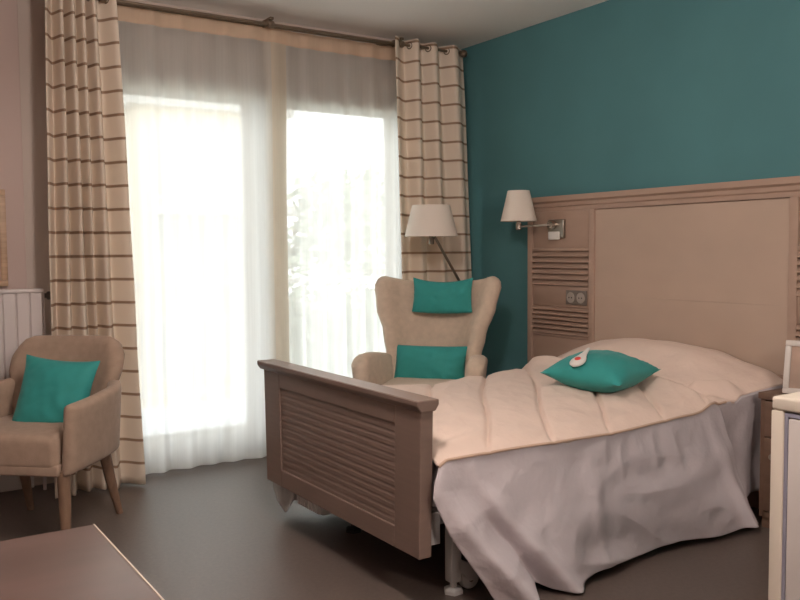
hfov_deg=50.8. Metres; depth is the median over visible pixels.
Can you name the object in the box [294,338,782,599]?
bedspread
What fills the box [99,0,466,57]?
curtain rod
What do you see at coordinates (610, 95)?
wall
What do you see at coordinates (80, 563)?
table
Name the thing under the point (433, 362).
lumbar cushion
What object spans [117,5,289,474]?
sheer curtain
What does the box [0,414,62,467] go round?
seat cushion
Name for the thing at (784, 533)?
base cabinet
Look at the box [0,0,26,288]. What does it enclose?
wall
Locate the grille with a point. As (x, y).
(31, 290)
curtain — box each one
[45,0,145,498]
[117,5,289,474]
[285,31,401,377]
[395,36,471,281]
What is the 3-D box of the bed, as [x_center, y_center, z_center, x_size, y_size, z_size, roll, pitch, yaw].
[0.512,0.616,3.758,1.913,0.716,1.258,-3,4,-33]
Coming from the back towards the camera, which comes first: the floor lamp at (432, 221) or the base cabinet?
the floor lamp at (432, 221)
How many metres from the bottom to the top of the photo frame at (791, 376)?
0.223 m
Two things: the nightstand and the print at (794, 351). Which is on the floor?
the nightstand
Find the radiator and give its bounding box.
[0,288,50,489]
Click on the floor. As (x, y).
(220, 531)
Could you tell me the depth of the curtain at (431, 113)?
5.31 m
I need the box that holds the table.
[0,524,163,599]
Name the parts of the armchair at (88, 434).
armrest, leg, seat frame, leg, backrest, armrest, leg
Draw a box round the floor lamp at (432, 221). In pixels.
[405,204,460,280]
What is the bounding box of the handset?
[569,347,589,366]
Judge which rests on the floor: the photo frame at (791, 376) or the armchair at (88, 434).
the armchair at (88, 434)
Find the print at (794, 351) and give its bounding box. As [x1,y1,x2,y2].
[789,346,799,388]
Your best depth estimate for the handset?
3.63 m
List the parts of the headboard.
louvre panel, louvre panel, cross rail, socket plate, plate, cross rail, plate, panel, moulding, pale panel, pale panel, rail, louvre panel, louvre panel, socket plate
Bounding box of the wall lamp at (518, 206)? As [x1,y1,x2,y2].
[500,190,564,239]
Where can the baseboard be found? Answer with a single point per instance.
(7, 483)
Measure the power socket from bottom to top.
0.082 m
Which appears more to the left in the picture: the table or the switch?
the table
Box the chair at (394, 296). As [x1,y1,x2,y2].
[351,276,500,387]
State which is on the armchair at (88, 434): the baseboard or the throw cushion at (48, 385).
the throw cushion at (48, 385)
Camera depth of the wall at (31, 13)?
4.28 m
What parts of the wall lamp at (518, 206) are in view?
lamp shade, arm, wall plate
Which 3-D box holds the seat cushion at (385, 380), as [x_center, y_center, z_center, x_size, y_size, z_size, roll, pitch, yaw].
[0.142,0.521,4.744,0.490,0.135,0.535,1,4,17]
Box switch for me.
[548,231,559,239]
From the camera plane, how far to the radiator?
4.15 m
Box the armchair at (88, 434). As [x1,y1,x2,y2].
[0,335,124,529]
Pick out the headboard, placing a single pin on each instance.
(716, 266)
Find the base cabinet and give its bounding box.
[768,392,799,599]
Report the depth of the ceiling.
4.82 m
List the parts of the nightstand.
door, drawer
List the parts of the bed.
cap rail, footboard, mattress, rail, leg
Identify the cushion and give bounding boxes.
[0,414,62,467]
[12,354,99,422]
[382,377,455,387]
[394,345,466,378]
[412,277,472,313]
[540,350,660,392]
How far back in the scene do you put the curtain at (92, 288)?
4.18 m
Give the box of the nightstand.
[758,388,787,528]
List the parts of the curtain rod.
rod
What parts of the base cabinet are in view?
door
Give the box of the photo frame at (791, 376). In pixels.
[782,340,799,393]
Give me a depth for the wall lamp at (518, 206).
4.86 m
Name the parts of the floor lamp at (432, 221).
lamp shade, arm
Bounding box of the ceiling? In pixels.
[139,0,607,49]
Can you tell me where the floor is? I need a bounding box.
[0,456,769,599]
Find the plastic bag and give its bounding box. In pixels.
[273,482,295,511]
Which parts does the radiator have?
panel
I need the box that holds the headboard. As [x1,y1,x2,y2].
[527,176,799,508]
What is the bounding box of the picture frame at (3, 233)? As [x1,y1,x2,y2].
[0,189,7,285]
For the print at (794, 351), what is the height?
0.183 m
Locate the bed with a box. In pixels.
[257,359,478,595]
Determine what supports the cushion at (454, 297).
on the chair at (394, 296)
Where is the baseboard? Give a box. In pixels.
[0,475,33,491]
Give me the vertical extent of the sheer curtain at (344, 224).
2.456 m
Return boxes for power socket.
[566,290,586,305]
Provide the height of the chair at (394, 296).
1.045 m
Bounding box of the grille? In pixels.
[0,288,43,293]
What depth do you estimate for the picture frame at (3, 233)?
4.17 m
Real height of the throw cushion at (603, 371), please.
0.169 m
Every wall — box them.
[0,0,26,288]
[17,0,392,485]
[461,0,799,377]

